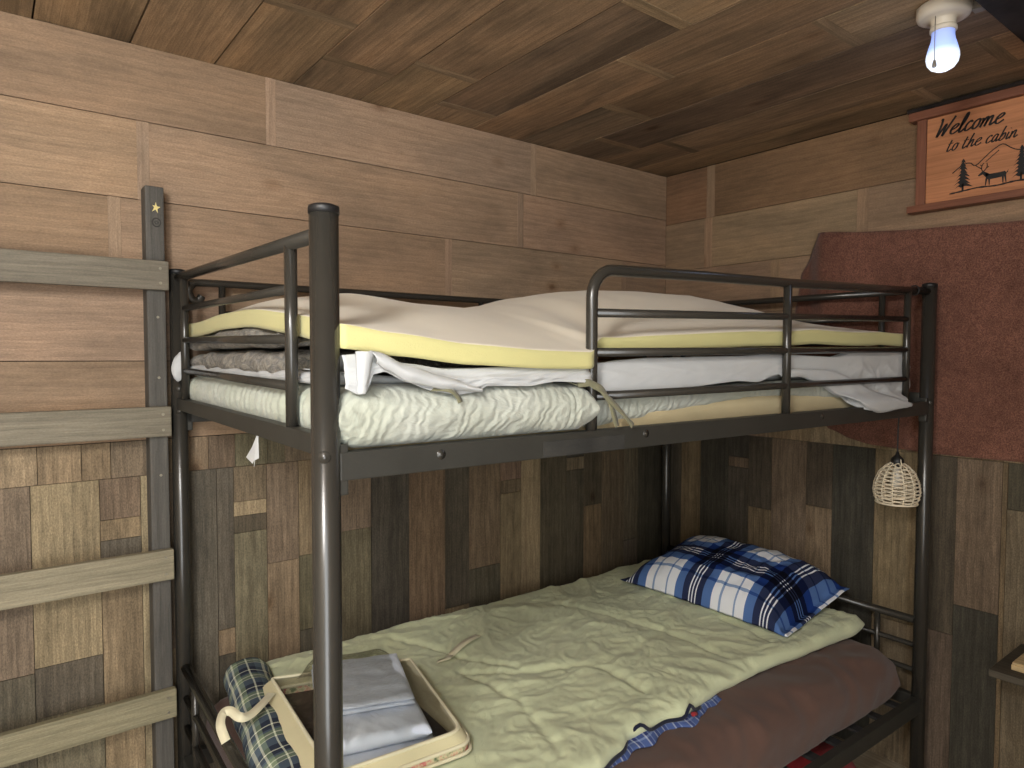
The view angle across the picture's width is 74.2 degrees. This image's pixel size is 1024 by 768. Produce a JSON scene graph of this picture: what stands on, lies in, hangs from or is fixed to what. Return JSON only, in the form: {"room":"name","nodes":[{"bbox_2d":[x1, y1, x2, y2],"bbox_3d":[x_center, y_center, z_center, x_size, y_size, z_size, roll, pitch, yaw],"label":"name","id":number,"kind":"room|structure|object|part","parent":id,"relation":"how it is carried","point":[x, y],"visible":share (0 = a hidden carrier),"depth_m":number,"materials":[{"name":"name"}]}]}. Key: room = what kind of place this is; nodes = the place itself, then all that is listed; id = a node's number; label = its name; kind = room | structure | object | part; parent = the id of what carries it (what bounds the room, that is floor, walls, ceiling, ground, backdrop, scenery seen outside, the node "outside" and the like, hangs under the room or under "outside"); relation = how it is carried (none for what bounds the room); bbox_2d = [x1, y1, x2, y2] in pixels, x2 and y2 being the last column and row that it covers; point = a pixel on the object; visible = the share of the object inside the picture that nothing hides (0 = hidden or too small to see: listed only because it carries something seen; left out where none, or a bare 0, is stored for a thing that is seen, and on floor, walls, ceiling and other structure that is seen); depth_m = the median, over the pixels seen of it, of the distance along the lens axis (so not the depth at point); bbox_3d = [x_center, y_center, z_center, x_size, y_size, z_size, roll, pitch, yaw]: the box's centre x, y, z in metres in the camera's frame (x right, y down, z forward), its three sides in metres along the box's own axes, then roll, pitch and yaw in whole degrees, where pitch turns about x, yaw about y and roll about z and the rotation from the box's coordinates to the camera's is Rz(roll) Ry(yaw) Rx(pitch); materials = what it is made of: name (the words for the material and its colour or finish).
{"room":"cabin bunk room","nodes":[
{"label":"cabin bunk room","id":0,"kind":"room"},
{"bbox_2d":[0,11,666,767],"bbox_3d":[-0.793,0.189,2.040,3.829,2.290,0.081,-2,3,-38],"label":"wall","id":1,"kind":"structure","parent":0,"point":[239,159],"depth_m":1.98,"materials":[{"name":"brown wood"}]},
{"bbox_2d":[0,185,176,767],"bbox_3d":[-1.129,0.417,1.685,0.509,1.862,0.082,-2,3,-38],"label":"wooden ladder","id":2,"kind":"object","parent":1,"relation":"attached to","point":[154,567],"visible":1,"depth_m":1.73,"materials":[{"name":"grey wood"}]},
{"bbox_2d":[0,0,1023,176],"bbox_3d":[0.090,-0.886,0.855,3.829,0.060,2.962,-2,3,-38],"label":"ceiling","id":3,"kind":"structure","parent":0,"point":[664,88],"depth_m":1.88,"materials":[{"name":"brown wood"}]},
{"bbox_2d":[916,0,985,72],"bbox_3d":[1.014,-0.808,1.577,0.113,0.151,0.129,-2,3,-38],"label":"ceiling light","id":4,"kind":"object","parent":3,"relation":"attached to","point":[941,17],"visible":1,"depth_m":1.56,"materials":[{"name":"white glass"}]},
{"bbox_3d":[0.979,-0.801,1.567,0.004,0.106,0.002,-2,3,-38],"label":"pull cord","id":5,"kind":"part","parent":4,"relation":"part of","materials":[{"name":"grey plastic"}]},
{"bbox_3d":[1.008,-0.779,1.585,0.069,0.091,0.069,-2,3,-38],"label":"bulb","id":6,"kind":"part","parent":4,"relation":"part of","materials":[{"name":"white glass"}]},
{"bbox_2d":[929,21,957,35],"bbox_3d":[1.008,-0.828,1.583,0.056,0.012,0.056,-2,3,-38],"label":"socket","id":7,"kind":"object","parent":4,"relation":"attached to","point":[938,28],"depth_m":1.56,"materials":[{"name":"white ceramic"}]},
{"bbox_2d":[975,0,1023,41],"bbox_3d":[0.210,-0.822,0.661,3.779,0.050,0.305,-2,3,-38],"label":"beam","id":8,"kind":"structure","parent":3,"relation":"attached to","point":[1010,13],"depth_m":1.51,"materials":[{"name":"brown wood"}]},
{"bbox_2d":[665,114,1023,767],"bbox_3d":[1.594,0.193,2.065,0.081,2.290,2.962,-2,3,-38],"label":"wall","id":9,"kind":"structure","parent":0,"point":[806,495],"depth_m":2.44,"materials":[{"name":"brown wood"}]},
{"bbox_2d":[794,220,1023,462],"bbox_3d":[1.466,-0.150,2.083,0.057,0.771,1.311,-2,3,-38],"label":"cloth","id":10,"kind":"object","parent":9,"relation":"attached to","point":[977,269],"visible":0.7,"depth_m":2.17,"materials":[{"name":"brown fabric"}]},
{"bbox_2d":[906,80,1023,214],"bbox_3d":[1.492,-0.728,2.053,0.051,0.338,0.538,-2,3,-38],"label":"wall sign","id":11,"kind":"object","parent":9,"relation":"attached to","point":[970,147],"visible":1,"depth_m":2.12,"materials":[{"name":"brown wood"}]},
{"bbox_3d":[1.358,-0.726,2.239,0.034,0.300,0.028,-2,3,-38],"label":"frame","id":12,"kind":"part","parent":11,"relation":"part of","materials":[{"name":"brown wood"}]},
{"bbox_3d":[1.494,-0.570,2.061,0.047,0.022,0.530,-2,3,-38],"label":"frame","id":13,"kind":"part","parent":11,"relation":"part of","materials":[{"name":"brown wood"}]},
{"bbox_3d":[1.494,-0.871,2.048,0.047,0.027,0.530,-2,3,-38],"label":"frame","id":14,"kind":"part","parent":11,"relation":"part of","materials":[{"name":"brown wood"}]},
{"bbox_3d":[1.502,-0.718,2.058,0.020,0.300,0.465,-2,3,-38],"label":"panel","id":15,"kind":"part","parent":11,"relation":"part of","materials":[{"name":"brown wood"}]},
{"bbox_2d":[989,644,1023,686],"bbox_3d":[1.629,0.894,1.753,0.278,0.175,0.597,-2,3,-38],"label":"wall shelf","id":16,"kind":"object","parent":9,"relation":"attached to","point":[1001,670],"visible":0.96,"depth_m":1.90,"materials":[{"name":"brown wood"}]},
{"bbox_2d":[1011,653,1023,672],"bbox_3d":[1.558,0.791,1.839,0.185,0.022,0.287,-2,3,-38],"label":"wooden box","id":17,"kind":"object","parent":16,"relation":"on","point":[1018,664],"visible":1,"depth_m":1.89,"materials":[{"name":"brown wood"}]},
{"bbox_2d":[1011,664,1023,672],"bbox_3d":[1.558,0.795,1.839,0.185,0.014,0.287,-2,3,-38],"label":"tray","id":18,"kind":"object","parent":17,"relation":"on","point":[1017,667],"depth_m":1.88,"materials":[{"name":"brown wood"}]},
{"bbox_3d":[1.558,0.784,1.838,0.181,0.006,0.283,-2,3,-38],"label":"lid","id":19,"kind":"part","parent":17,"relation":"part of","materials":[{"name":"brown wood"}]},
{"bbox_2d":[831,735,906,767],"bbox_3d":[0.130,1.431,0.967,3.919,0.100,2.992,-2,3,-38],"label":"floor","id":20,"kind":"structure","parent":0,"point":[868,759],"depth_m":2.38,"materials":[{"name":"brown wood"}]},
{"bbox_2d":[169,202,937,767],"bbox_3d":[0.210,0.510,2.017,2.026,1.653,1.108,-2,3,-36],"label":"bunk bed","id":21,"kind":"object","parent":20,"relation":"on","point":[333,464],"visible":0.62,"depth_m":1.49,"materials":[{"name":"paint"}]},
{"bbox_3d":[-0.902,0.519,1.856,0.042,1.645,0.042,-2,3,-36],"label":"post","id":22,"kind":"part","parent":21,"relation":"part of","materials":[{"name":"metal"}]},
{"bbox_3d":[-0.588,1.059,1.451,0.022,0.040,1.026,-2,3,-36],"label":"rail","id":23,"kind":"part","parent":21,"relation":"part of","materials":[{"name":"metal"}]},
{"bbox_3d":[-0.106,0.061,2.426,1.948,0.042,0.026,-2,3,-36],"label":"rail","id":24,"kind":"part","parent":21,"relation":"part of","materials":[{"name":"metal"}]},
{"bbox_3d":[-0.108,1.022,2.466,1.948,0.048,0.026,-2,3,-36],"label":"rail","id":25,"kind":"part","parent":21,"relation":"part of","materials":[{"name":"metal"}]},
{"bbox_3d":[-0.586,0.071,1.410,0.022,0.031,1.026,-2,3,-36],"label":"rail","id":26,"kind":"part","parent":21,"relation":"part of","materials":[{"name":"metal"}]},
{"bbox_3d":[-0.271,0.563,1.003,0.042,1.630,0.042,-2,3,-36],"label":"post","id":27,"kind":"part","parent":21,"relation":"part of","materials":[{"name":"metal"}]},
{"bbox_2d":[190,376,854,464],"bbox_3d":[0.175,0.040,1.930,1.893,0.156,1.065,-2,3,-36],"label":"mattress","id":28,"kind":"object","parent":21,"relation":"on","point":[387,415],"visible":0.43,"depth_m":1.20,"materials":[{"name":"white fabric"}]},
{"bbox_2d":[171,350,912,412],"bbox_3d":[0.199,-0.011,1.945,1.960,0.181,1.076,-2,3,-36],"label":"sheet","id":29,"kind":"object","parent":28,"relation":"on","point":[359,368],"visible":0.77,"depth_m":1.45,"materials":[{"name":"white fabric"}]},
{"bbox_2d":[189,327,480,375],"bbox_3d":[-0.456,-0.080,1.573,0.390,0.109,0.840,-2,3,-36],"label":"blanket","id":30,"kind":"object","parent":29,"relation":"on","point":[270,358],"visible":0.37,"depth_m":1.35,"materials":[{"name":"fabric"}]},
{"bbox_2d":[189,290,902,368],"bbox_3d":[0.193,-0.168,1.940,1.857,0.222,1.054,-2,3,-36],"label":"topper","id":31,"kind":"object","parent":29,"relation":"on","point":[548,330],"visible":0.84,"depth_m":1.40,"materials":[{"name":"beige fabric"}]},
{"bbox_2d":[206,639,899,767],"bbox_3d":[0.198,0.931,2.019,1.857,0.203,1.032,-2,3,-36],"label":"mattress","id":32,"kind":"object","parent":21,"relation":"on","point":[773,717],"visible":0.2,"depth_m":1.84,"materials":[{"name":"brown fabric"}]},
{"bbox_2d":[223,560,864,767],"bbox_3d":[0.183,0.797,2.010,1.914,0.097,1.007,-2,3,-36],"label":"quilt","id":33,"kind":"object","parent":32,"relation":"on","point":[590,672],"visible":0.75,"depth_m":1.92,"materials":[{"name":"green fabric"}]},
{"bbox_2d":[216,649,471,767],"bbox_3d":[-0.387,0.745,1.576,0.527,0.113,0.519,-2,3,-36],"label":"bag","id":34,"kind":"object","parent":33,"relation":"on","point":[290,696],"visible":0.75,"depth_m":1.53,"materials":[{"name":"beige plastic"}]},
{"bbox_3d":[-0.338,0.722,1.610,0.332,0.070,0.454,-1,3,-33],"label":"clear lid","id":35,"kind":"part","parent":34,"relation":"part of","materials":[{"name":"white plastic"}]},
{"bbox_2d":[343,733,432,767],"bbox_3d":[-0.299,0.782,1.508,0.218,0.038,0.243,-1,3,-26],"label":"sheet","id":36,"kind":"object","parent":34,"relation":"in","point":[352,759],"visible":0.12,"depth_m":1.41,"materials":[{"name":"grey fabric"}]},
{"bbox_2d":[343,698,431,755],"bbox_3d":[-0.320,0.746,1.537,0.214,0.037,0.256,-1,3,-23],"label":"sheet","id":37,"kind":"object","parent":36,"relation":"on","point":[363,732],"visible":0.44,"depth_m":1.45,"materials":[{"name":"grey fabric"}]},
{"bbox_2d":[311,653,414,714],"bbox_3d":[-0.360,0.712,1.613,0.216,0.028,0.247,-1,3,-19],"label":"sheet","id":38,"kind":"object","parent":37,"relation":"on","point":[381,677],"visible":0.66,"depth_m":1.58,"materials":[{"name":"grey fabric"}]},
{"bbox_3d":[0.464,0.839,1.723,0.016,0.013,0.012,-2,3,-36],"label":"zip pull","id":39,"kind":"part","parent":33,"relation":"part of","materials":[{"name":"red fabric"}]},
{"bbox_2d":[620,535,848,636],"bbox_3d":[0.796,0.688,2.488,0.410,0.173,0.690,-2,3,-39],"label":"pillow","id":40,"kind":"object","parent":33,"relation":"on","point":[777,592],"visible":1,"depth_m":2.35,"materials":[{"name":"blue fabric"}]},
{"bbox_3d":[0.527,0.098,1.572,1.948,0.042,0.026,-2,3,-36],"label":"rail","id":41,"kind":"part","parent":21,"relation":"part of","materials":[{"name":"metal"}]},
{"bbox_3d":[0.690,0.472,3.032,0.042,1.647,0.042,-2,3,-36],"label":"post","id":42,"kind":"part","parent":21,"relation":"part of","materials":[{"name":"metal"}]},
{"bbox_3d":[0.524,1.059,1.612,1.948,0.048,0.026,-2,3,-36],"label":"rail","id":43,"kind":"part","parent":21,"relation":"part of","materials":[{"name":"metal"}]},
{"bbox_2d":[872,285,921,506],"bbox_3d":[1.221,0.036,2.136,0.138,0.685,0.138,-2,3,-36],"label":"pendant lamp","id":44,"kind":"object","parent":21,"relation":"hanging from","point":[897,480],"visible":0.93,"depth_m":2.12,"materials":[{"name":"beige wicker"}]},
{"bbox_3d":[1.220,0.296,2.147,0.038,0.069,0.037,-2,3,-36],"label":"bulb","id":45,"kind":"part","parent":44,"relation":"part of","materials":[{"name":"beige"}]},
{"bbox_2d":[890,452,903,466],"bbox_3d":[1.220,0.240,2.144,0.038,0.048,0.038,-2,3,-36],"label":"socket","id":46,"kind":"object","parent":44,"relation":"attached to","point":[896,461],"depth_m":2.13,"materials":[{"name":"black plastic"}]},
{"bbox_3d":[1.220,0.313,2.147,0.139,0.130,0.138,-2,3,-36],"label":"lamp shade","id":47,"kind":"part","parent":44,"relation":"part of","materials":[{"name":"beige wicker"}]},
{"bbox_3d":[1.233,-0.041,2.108,0.012,0.528,0.060,-1,3,-18],"label":"cord","id":48,"kind":"part","parent":44,"relation":"part of","materials":[{"name":"black plastic"}]},
{"bbox_3d":[1.005,1.014,2.627,0.022,0.040,1.026,-2,3,-36],"label":"rail","id":49,"kind":"part","parent":21,"relation":"part of","materials":[{"name":"metal"}]},
{"bbox_3d":[1.007,0.025,2.586,0.022,0.031,1.026,-2,3,-36],"label":"rail","id":50,"kind":"part","parent":21,"relation":"part of","materials":[{"name":"metal"}]},
{"bbox_3d":[1.321,0.509,2.178,0.042,1.647,0.042,-2,3,-36],"label":"post","id":51,"kind":"part","parent":21,"relation":"part of","materials":[{"name":"metal"}]},
{"bbox_2d":[786,742,855,767],"bbox_3d":[0.923,1.210,2.138,0.240,0.245,0.240,-2,3,-36],"label":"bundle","id":52,"kind":"object","parent":20,"relation":"on","point":[800,762],"visible":0.09,"depth_m":2.07,"materials":[{"name":"red fabric"}]}
]}

